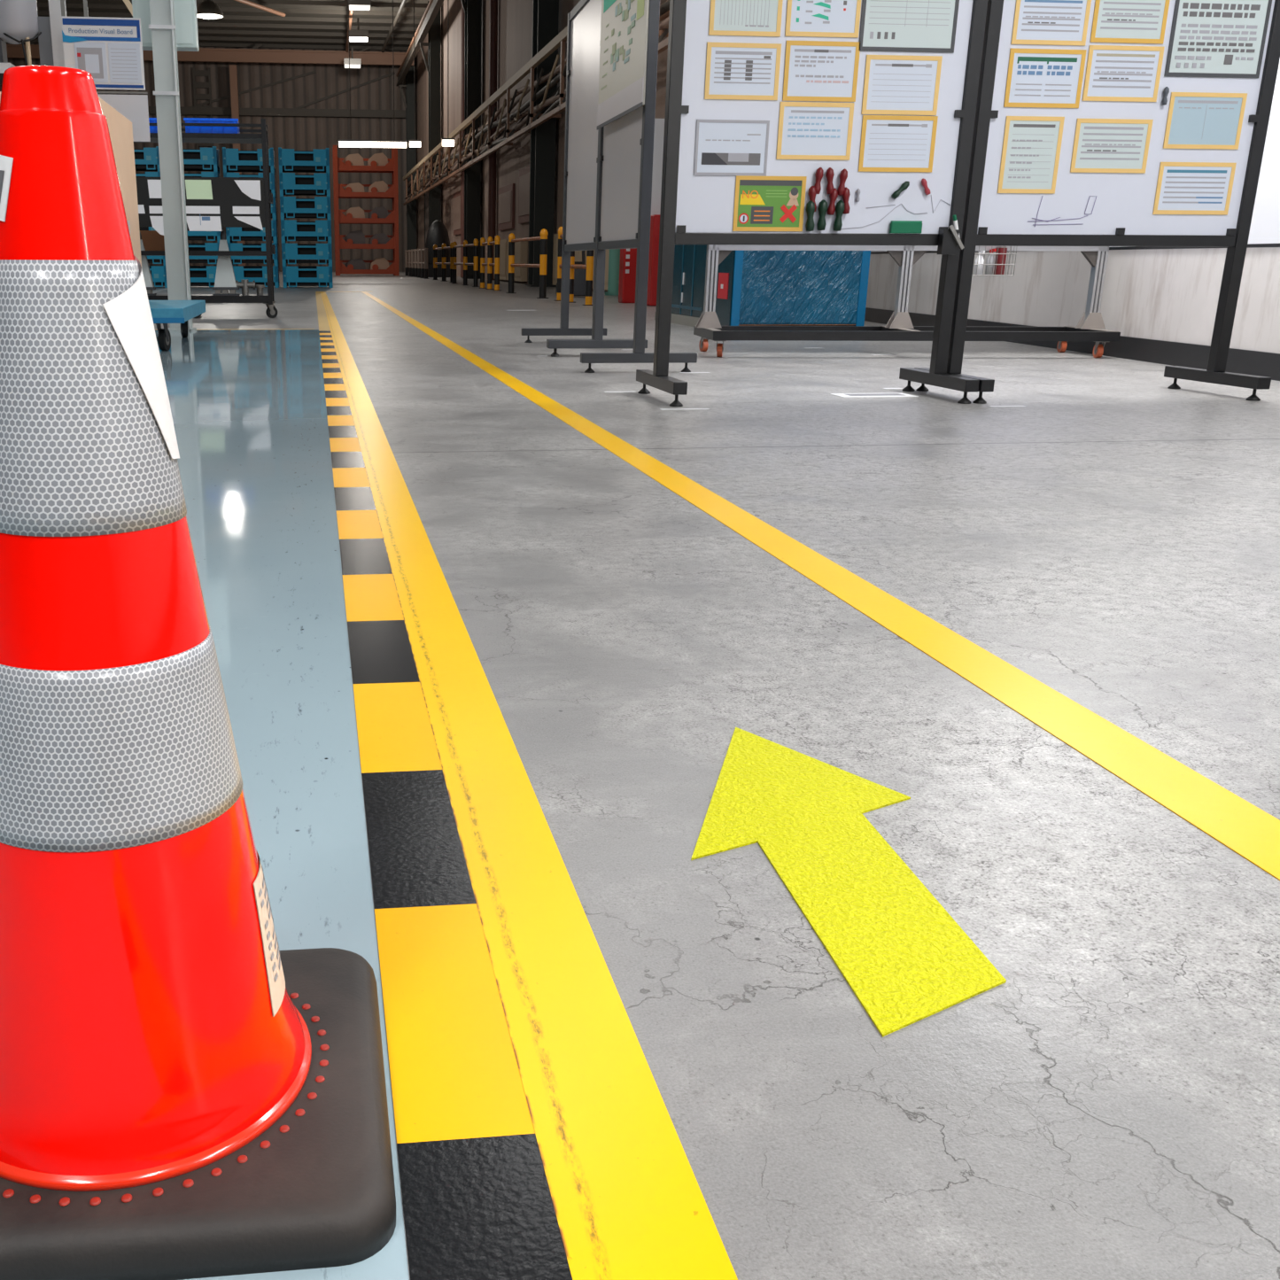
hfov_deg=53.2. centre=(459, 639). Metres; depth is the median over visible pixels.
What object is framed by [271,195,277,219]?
crate
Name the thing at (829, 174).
magnet
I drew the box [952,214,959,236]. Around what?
marker pen
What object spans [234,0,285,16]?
pipe
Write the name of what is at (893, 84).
framed notice
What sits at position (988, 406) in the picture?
tape mark
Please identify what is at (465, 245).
guard rail
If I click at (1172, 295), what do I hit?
wall
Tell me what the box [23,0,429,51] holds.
ceiling
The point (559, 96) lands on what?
truss
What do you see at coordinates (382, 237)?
load
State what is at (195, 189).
paper sheet
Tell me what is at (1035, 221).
sketch
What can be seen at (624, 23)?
poster
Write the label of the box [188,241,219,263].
crate
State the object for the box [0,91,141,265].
cardboard box
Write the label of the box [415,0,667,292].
wall
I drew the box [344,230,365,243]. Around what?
load
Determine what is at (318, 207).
crate
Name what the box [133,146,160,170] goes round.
crate
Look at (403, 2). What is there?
pipe
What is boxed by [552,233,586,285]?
wall panel
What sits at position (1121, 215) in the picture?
display stand
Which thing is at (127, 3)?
bracket
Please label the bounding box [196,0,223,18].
lamp
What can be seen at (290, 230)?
crate
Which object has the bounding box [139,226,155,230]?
crate
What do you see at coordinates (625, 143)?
display stand
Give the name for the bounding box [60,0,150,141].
notice sign
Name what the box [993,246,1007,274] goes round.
spray can
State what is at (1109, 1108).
floor
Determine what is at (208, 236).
crate
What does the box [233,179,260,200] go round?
paper sheet
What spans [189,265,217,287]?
crate
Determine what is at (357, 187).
load
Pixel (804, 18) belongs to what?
framed notice
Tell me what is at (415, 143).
lamp
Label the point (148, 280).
hopper
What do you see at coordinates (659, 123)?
tall cabinet
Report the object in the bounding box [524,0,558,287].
steel column
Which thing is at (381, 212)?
load
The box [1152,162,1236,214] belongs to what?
framed notice
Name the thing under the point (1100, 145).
framed notice
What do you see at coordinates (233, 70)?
post
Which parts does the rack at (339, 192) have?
corner post, frame, corner post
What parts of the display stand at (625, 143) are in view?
post, panel, post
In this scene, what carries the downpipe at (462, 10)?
attached to the wall at (515, 17)
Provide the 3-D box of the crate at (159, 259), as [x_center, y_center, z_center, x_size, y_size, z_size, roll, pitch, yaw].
[-7.590,-9.254,30.161,1.180,0.525,1.004,-2,17,-6]
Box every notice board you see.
[453,190,460,235]
[497,183,515,230]
[518,165,529,223]
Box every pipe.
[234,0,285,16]
[345,9,353,52]
[380,0,406,52]
[604,248,620,295]
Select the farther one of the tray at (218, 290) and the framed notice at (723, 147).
the tray at (218, 290)
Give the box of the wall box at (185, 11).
[131,0,198,51]
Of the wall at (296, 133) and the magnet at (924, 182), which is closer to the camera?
the magnet at (924, 182)
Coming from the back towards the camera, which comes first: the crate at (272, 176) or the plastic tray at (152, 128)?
the crate at (272, 176)
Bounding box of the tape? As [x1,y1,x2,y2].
[829,392,918,397]
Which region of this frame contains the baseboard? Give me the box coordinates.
[864,307,1279,380]
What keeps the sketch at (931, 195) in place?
attached to the display stand at (702, 206)
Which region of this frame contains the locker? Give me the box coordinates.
[654,232,705,326]
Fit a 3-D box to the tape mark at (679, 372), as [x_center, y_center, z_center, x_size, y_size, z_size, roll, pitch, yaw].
[1.390,-1.579,7.449,0.180,0.001,0.050,-2,17,-6]
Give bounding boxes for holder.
[937,224,964,254]
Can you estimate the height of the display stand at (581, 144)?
2.420 m
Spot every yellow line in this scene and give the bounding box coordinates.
[320,291,737,1279]
[361,291,1279,880]
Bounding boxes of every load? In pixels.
[342,153,364,165]
[343,182,364,192]
[343,206,364,217]
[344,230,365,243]
[345,258,365,269]
[367,152,387,165]
[367,180,387,192]
[368,206,388,217]
[368,232,388,243]
[369,257,388,269]
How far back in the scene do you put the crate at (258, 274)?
30.16 m
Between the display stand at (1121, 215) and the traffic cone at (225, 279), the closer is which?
the display stand at (1121, 215)
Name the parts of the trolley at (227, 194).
post, shelf, pocket panel, shelf, post, post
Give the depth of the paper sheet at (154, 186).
13.74 m
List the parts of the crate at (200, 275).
under frame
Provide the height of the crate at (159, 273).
0.525 m
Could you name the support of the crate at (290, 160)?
on the crate at (290, 183)
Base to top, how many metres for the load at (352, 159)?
0.608 m
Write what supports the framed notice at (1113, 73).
attached to the display stand at (1121, 215)
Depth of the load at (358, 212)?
55.00 m
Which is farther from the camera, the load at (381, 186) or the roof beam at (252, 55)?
the roof beam at (252, 55)
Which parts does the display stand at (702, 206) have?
post, panel, post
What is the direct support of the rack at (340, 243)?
on the rack at (393, 269)
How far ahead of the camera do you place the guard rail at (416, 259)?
49.32 m
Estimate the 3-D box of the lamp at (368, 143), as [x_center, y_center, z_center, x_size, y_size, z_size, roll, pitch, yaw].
[-3.229,-21.772,45.612,2.540,7.367,0.193,-2,17,-6]
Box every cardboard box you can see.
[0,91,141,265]
[139,230,164,250]
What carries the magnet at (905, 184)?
attached to the display stand at (702, 206)
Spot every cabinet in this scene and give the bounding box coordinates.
[618,248,636,302]
[646,118,664,305]
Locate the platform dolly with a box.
[148,300,205,350]
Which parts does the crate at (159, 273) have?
under frame, corner post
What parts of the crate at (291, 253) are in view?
corner post, label plate, under frame, corner post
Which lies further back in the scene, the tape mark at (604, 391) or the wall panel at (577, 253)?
the wall panel at (577, 253)
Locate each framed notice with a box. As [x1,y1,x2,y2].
[693,119,769,176]
[704,42,781,100]
[708,0,783,36]
[775,101,854,160]
[782,40,861,101]
[784,0,861,38]
[858,0,959,53]
[858,115,938,172]
[861,54,942,115]
[997,116,1064,193]
[1003,47,1086,108]
[1010,0,1091,46]
[1070,118,1153,173]
[1082,45,1164,101]
[1089,0,1170,44]
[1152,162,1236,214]
[1163,0,1272,77]
[1163,92,1247,149]
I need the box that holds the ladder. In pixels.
[192,67,214,172]
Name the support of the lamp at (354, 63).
hanging from the pipe at (351, 11)
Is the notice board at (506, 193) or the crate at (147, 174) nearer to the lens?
the crate at (147, 174)
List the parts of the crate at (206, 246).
under frame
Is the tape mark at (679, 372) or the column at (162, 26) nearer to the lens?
the tape mark at (679, 372)
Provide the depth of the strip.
1.14 m
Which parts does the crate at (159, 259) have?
under frame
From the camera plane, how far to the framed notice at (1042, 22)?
5.69 m
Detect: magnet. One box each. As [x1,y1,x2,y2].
[805,200,814,231]
[807,186,816,212]
[814,167,823,193]
[816,199,827,230]
[825,167,834,193]
[827,187,837,215]
[832,200,844,231]
[837,168,847,195]
[841,186,850,214]
[855,188,860,201]
[891,181,909,199]
[921,178,930,194]
[1162,86,1169,105]
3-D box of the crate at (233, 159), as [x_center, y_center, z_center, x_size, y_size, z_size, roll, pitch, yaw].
[-5.001,-11.342,29.836,1.180,0.525,1.004,-2,17,-6]
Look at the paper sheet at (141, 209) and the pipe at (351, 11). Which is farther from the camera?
the pipe at (351, 11)
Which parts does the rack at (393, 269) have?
corner post, frame, corner post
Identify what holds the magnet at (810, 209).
attached to the display stand at (702, 206)
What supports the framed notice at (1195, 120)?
attached to the display stand at (1121, 215)
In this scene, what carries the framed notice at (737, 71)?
attached to the display stand at (702, 206)
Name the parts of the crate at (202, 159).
under frame, corner post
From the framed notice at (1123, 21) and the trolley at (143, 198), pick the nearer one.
the framed notice at (1123, 21)
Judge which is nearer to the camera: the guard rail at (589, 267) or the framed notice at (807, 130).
the framed notice at (807, 130)
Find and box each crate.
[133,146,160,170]
[135,170,160,177]
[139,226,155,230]
[146,256,165,264]
[148,264,167,287]
[183,146,220,172]
[184,170,220,177]
[187,226,223,241]
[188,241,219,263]
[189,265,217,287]
[222,147,275,174]
[223,170,276,197]
[225,218,278,242]
[227,241,279,264]
[232,264,279,287]
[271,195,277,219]
[278,147,329,172]
[279,171,330,196]
[279,194,331,220]
[280,218,331,242]
[281,241,332,264]
[282,264,333,287]
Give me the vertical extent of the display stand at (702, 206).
2.420 m
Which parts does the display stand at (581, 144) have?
post, panel, post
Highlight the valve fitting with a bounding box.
[235,279,255,294]
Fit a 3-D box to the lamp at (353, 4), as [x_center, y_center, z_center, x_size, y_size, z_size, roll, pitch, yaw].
[-4.159,-26.554,51.945,0.900,0.980,0.500,-2,17,-6]
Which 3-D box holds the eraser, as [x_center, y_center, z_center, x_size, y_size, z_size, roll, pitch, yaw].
[2.079,-1.921,5.866,0.150,0.056,0.024,-2,17,-6]
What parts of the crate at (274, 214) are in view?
corner post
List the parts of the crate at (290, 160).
corner post, label plate, under frame, corner post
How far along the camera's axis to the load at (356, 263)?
55.62 m
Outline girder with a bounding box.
[395,0,466,108]
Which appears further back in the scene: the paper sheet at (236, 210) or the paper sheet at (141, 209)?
the paper sheet at (236, 210)
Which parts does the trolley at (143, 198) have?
shelf, pocket panel, shelf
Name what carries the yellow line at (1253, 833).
on the floor at (1109, 1108)
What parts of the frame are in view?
cross plate, cross plate, frame, rail, board panel, cross plate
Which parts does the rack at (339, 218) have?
corner post, frame, corner post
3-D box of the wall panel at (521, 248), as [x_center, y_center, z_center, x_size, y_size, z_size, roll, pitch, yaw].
[1.702,-11.391,37.756,0.190,1.220,2.800,-2,17,-6]
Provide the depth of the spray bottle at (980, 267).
8.66 m
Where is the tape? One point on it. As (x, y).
(894, 394)
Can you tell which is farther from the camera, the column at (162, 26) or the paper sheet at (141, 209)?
the paper sheet at (141, 209)
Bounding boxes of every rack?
[332,145,397,174]
[333,171,398,200]
[333,198,398,224]
[333,224,398,250]
[334,249,399,275]
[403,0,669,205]
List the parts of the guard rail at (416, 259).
post, post, post, post, post, post, post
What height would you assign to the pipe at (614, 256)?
3.200 m
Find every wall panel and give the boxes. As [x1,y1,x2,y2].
[493,239,507,279]
[506,237,527,281]
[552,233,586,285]
[585,249,609,290]
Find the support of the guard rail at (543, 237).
on the floor at (1109, 1108)
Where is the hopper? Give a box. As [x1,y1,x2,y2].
[139,232,156,294]
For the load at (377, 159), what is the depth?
54.49 m
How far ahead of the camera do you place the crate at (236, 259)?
30.00 m
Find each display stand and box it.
[520,0,633,355]
[547,0,697,372]
[636,0,987,406]
[914,0,1279,403]
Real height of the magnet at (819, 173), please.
0.117 m
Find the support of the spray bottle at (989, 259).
in the wire basket
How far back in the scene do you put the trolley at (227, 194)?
13.86 m
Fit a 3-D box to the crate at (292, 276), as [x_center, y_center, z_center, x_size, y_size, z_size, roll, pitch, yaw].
[-3.709,-8.838,30.636,1.180,0.525,1.004,-2,17,-6]
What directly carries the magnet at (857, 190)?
attached to the display stand at (702, 206)
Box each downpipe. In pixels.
[460,0,465,277]
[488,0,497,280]
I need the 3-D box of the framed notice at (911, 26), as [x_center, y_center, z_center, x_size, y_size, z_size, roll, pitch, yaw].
[2.007,-2.842,5.595,0.448,0.419,0.005,-2,17,-6]
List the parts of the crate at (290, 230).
corner post, label plate, under frame, corner post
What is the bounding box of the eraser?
[889,220,922,233]
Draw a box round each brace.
[188,70,315,107]
[295,72,393,108]
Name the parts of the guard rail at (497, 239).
post, rail, rail, post, post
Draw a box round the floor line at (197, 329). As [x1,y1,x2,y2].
[155,328,314,330]
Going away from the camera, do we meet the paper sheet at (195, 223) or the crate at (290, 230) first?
the paper sheet at (195, 223)
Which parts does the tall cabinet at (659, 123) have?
panel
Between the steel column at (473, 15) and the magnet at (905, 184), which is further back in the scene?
the steel column at (473, 15)
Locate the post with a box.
[229,64,245,265]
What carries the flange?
on the trolley at (227, 194)
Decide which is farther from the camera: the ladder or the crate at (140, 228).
the ladder
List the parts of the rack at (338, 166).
corner post, frame, corner post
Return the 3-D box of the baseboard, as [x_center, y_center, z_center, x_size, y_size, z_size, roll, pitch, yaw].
[4.595,-0.821,4.706,0.017,0.145,20.311,0,17,0]
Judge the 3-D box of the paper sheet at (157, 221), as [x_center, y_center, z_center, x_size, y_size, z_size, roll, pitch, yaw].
[-3.312,-4.547,13.852,0.190,0.215,0.003,-2,17,-6]
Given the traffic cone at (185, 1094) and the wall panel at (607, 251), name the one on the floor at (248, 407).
the traffic cone at (185, 1094)
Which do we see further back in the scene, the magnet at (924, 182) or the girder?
the girder
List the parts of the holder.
lever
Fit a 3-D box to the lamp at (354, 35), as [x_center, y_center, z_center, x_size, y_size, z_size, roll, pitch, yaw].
[-4.778,-28.661,59.120,0.900,0.980,0.500,-2,17,-6]
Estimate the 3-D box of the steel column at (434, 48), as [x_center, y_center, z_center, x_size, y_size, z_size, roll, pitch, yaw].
[-1.187,-23.335,58.938,0.640,12.000,1.000,-2,17,-6]
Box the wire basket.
[972,246,1016,275]
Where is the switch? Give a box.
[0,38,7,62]
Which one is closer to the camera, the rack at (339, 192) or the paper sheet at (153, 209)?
the paper sheet at (153, 209)
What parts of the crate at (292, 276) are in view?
corner post, label plate, under frame, corner post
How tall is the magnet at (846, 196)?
0.117 m
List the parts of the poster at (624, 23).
rail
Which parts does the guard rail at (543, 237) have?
post, rail, rail, post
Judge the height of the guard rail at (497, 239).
1.170 m
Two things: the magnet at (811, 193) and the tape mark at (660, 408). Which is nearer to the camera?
the tape mark at (660, 408)
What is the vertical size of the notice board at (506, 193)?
1.300 m
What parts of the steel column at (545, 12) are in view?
plate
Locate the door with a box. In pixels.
[424,187,428,248]
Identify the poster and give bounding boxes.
[596,0,649,129]
[732,175,806,231]
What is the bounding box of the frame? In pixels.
[693,232,1120,357]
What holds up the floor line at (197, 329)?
on the floor at (1109, 1108)
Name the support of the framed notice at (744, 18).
attached to the display stand at (702, 206)
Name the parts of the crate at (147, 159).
under frame, label plate, corner post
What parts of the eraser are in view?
plate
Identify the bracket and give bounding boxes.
[123,0,132,15]
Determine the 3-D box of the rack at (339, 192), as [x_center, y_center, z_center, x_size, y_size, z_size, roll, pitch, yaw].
[-4.152,-19.886,55.214,2.780,1.075,1.440,-2,17,-6]
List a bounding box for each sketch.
[841,194,950,229]
[1031,195,1097,226]
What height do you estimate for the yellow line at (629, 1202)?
0.002 m
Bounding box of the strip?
[315,291,572,1279]
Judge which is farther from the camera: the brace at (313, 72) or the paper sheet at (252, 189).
the brace at (313, 72)
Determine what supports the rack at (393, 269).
on the floor at (1109, 1108)
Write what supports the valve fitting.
on the trolley at (227, 194)
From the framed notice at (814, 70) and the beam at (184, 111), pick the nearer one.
the framed notice at (814, 70)
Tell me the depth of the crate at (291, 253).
30.03 m
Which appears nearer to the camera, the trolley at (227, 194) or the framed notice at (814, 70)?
the framed notice at (814, 70)
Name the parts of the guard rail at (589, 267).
post, rail, post, post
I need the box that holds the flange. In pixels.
[255,285,264,294]
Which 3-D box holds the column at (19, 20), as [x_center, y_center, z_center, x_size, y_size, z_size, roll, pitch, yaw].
[-3.588,-4.233,10.677,0.860,3.200,0.555,-2,17,-6]
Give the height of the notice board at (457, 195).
1.700 m
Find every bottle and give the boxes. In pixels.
[973,250,985,274]
[985,248,996,274]
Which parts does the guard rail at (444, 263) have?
post, rail, rail, post, post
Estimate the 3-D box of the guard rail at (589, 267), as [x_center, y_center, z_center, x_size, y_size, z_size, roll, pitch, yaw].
[1.785,-5.850,19.624,0.156,1.170,2.456,-2,17,-6]
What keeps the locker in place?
on the floor at (1109, 1108)
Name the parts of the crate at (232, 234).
corner post, under frame, corner post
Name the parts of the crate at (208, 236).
under frame, corner post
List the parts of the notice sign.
frame post, frame post, frame rail, panel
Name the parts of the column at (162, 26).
plate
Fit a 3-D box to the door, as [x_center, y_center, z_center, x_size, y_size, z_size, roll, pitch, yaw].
[-1.700,-21.738,66.820,0.100,4.400,3.400,-2,17,-6]
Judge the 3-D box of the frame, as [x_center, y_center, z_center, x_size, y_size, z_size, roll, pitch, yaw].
[3.095,-3.018,8.604,2.860,2.100,0.720,0,17,0]
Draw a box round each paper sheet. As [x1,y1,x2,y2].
[138,204,145,213]
[147,179,162,198]
[148,205,162,213]
[149,216,163,235]
[185,179,212,199]
[186,205,219,213]
[186,213,221,231]
[232,206,259,214]
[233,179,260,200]
[233,216,263,230]
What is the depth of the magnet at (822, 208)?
5.79 m
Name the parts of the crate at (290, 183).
corner post, label plate, under frame, corner post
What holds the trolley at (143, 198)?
on the floor at (1109, 1108)
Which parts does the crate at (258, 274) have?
under frame, corner post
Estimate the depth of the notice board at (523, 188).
36.16 m
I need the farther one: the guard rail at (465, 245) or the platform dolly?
the guard rail at (465, 245)
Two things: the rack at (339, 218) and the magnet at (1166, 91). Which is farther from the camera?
the rack at (339, 218)
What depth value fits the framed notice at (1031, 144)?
5.85 m
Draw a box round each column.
[0,0,66,91]
[148,0,196,331]
[405,49,416,249]
[427,0,441,228]
[461,0,481,279]
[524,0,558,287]
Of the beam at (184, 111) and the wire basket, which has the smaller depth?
the wire basket
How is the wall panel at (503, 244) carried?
attached to the wall at (515, 17)
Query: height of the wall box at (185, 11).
0.900 m
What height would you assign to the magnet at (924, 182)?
0.073 m
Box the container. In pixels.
[700,244,870,325]
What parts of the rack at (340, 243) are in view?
corner post, frame, corner post, corner post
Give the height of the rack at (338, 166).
1.075 m
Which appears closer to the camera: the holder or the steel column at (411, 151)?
the holder
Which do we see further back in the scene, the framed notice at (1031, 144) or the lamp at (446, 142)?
the lamp at (446, 142)
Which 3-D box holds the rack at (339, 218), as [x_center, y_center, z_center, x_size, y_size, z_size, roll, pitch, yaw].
[-4.154,-18.856,55.524,2.780,1.075,1.440,-2,17,-6]
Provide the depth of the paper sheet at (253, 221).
13.89 m
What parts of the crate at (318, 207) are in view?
corner post, label plate, under frame, corner post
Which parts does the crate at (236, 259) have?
under frame, corner post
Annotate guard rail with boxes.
[404,248,429,279]
[433,241,452,282]
[450,238,479,287]
[479,235,500,290]
[505,228,548,298]
[554,226,593,305]
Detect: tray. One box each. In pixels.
[146,287,156,294]
[148,117,157,132]
[183,117,239,133]
[212,287,239,295]
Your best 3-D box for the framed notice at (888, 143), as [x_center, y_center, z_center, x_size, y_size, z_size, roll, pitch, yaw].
[2.008,-2.271,5.767,0.355,0.241,0.005,-2,17,-6]
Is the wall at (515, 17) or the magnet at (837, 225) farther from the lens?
the wall at (515, 17)
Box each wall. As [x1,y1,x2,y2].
[6,42,407,271]
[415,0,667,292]
[865,60,1279,353]
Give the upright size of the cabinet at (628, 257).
1.550 m
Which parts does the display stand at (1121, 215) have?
post, panel, post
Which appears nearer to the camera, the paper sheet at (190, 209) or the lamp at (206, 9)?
the paper sheet at (190, 209)
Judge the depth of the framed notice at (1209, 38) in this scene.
5.79 m
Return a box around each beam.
[6,38,414,65]
[147,106,405,118]
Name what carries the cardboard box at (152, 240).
on the trolley at (143, 198)
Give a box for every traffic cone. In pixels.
[0,65,395,1279]
[212,230,239,295]
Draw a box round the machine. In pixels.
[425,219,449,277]
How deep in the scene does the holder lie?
5.86 m
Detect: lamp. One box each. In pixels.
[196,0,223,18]
[338,0,406,147]
[343,47,361,68]
[348,0,370,10]
[349,17,368,41]
[408,0,421,147]
[441,0,454,146]
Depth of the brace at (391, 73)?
72.56 m
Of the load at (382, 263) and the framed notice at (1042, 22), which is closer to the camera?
the framed notice at (1042, 22)
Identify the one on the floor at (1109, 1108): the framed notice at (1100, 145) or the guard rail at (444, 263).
the guard rail at (444, 263)
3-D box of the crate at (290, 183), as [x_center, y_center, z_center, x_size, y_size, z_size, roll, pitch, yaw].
[-3.704,-10.850,30.031,1.180,0.525,1.004,-2,17,-6]
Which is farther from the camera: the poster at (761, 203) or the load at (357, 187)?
the load at (357, 187)
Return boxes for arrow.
[690,727,1006,1037]
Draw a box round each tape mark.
[604,391,636,392]
[659,408,709,410]
[679,372,710,372]
[987,405,1025,406]
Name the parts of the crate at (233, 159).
corner post, under frame, corner post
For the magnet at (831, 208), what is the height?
0.117 m
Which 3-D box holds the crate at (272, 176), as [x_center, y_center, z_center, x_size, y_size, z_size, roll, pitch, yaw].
[-5.002,-10.839,29.987,1.180,0.525,1.004,-2,17,-6]
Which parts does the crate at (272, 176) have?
corner post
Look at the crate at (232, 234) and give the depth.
29.86 m
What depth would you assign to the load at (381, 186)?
54.81 m
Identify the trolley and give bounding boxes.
[133,123,168,300]
[180,118,277,318]
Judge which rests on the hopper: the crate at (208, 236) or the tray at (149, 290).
the tray at (149, 290)
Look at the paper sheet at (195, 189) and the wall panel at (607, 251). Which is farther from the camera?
the wall panel at (607, 251)
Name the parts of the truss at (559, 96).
rail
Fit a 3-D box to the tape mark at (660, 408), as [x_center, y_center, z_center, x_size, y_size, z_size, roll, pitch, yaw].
[1.002,-1.026,5.607,0.220,0.001,0.035,-2,17,-6]
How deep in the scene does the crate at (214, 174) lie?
29.17 m
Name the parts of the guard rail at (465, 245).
post, rail, rail, post, post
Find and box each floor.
[152,271,1279,1279]
[155,329,409,1279]
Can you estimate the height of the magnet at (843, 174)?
0.117 m
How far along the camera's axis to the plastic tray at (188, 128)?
13.68 m
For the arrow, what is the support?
on the floor at (1109, 1108)

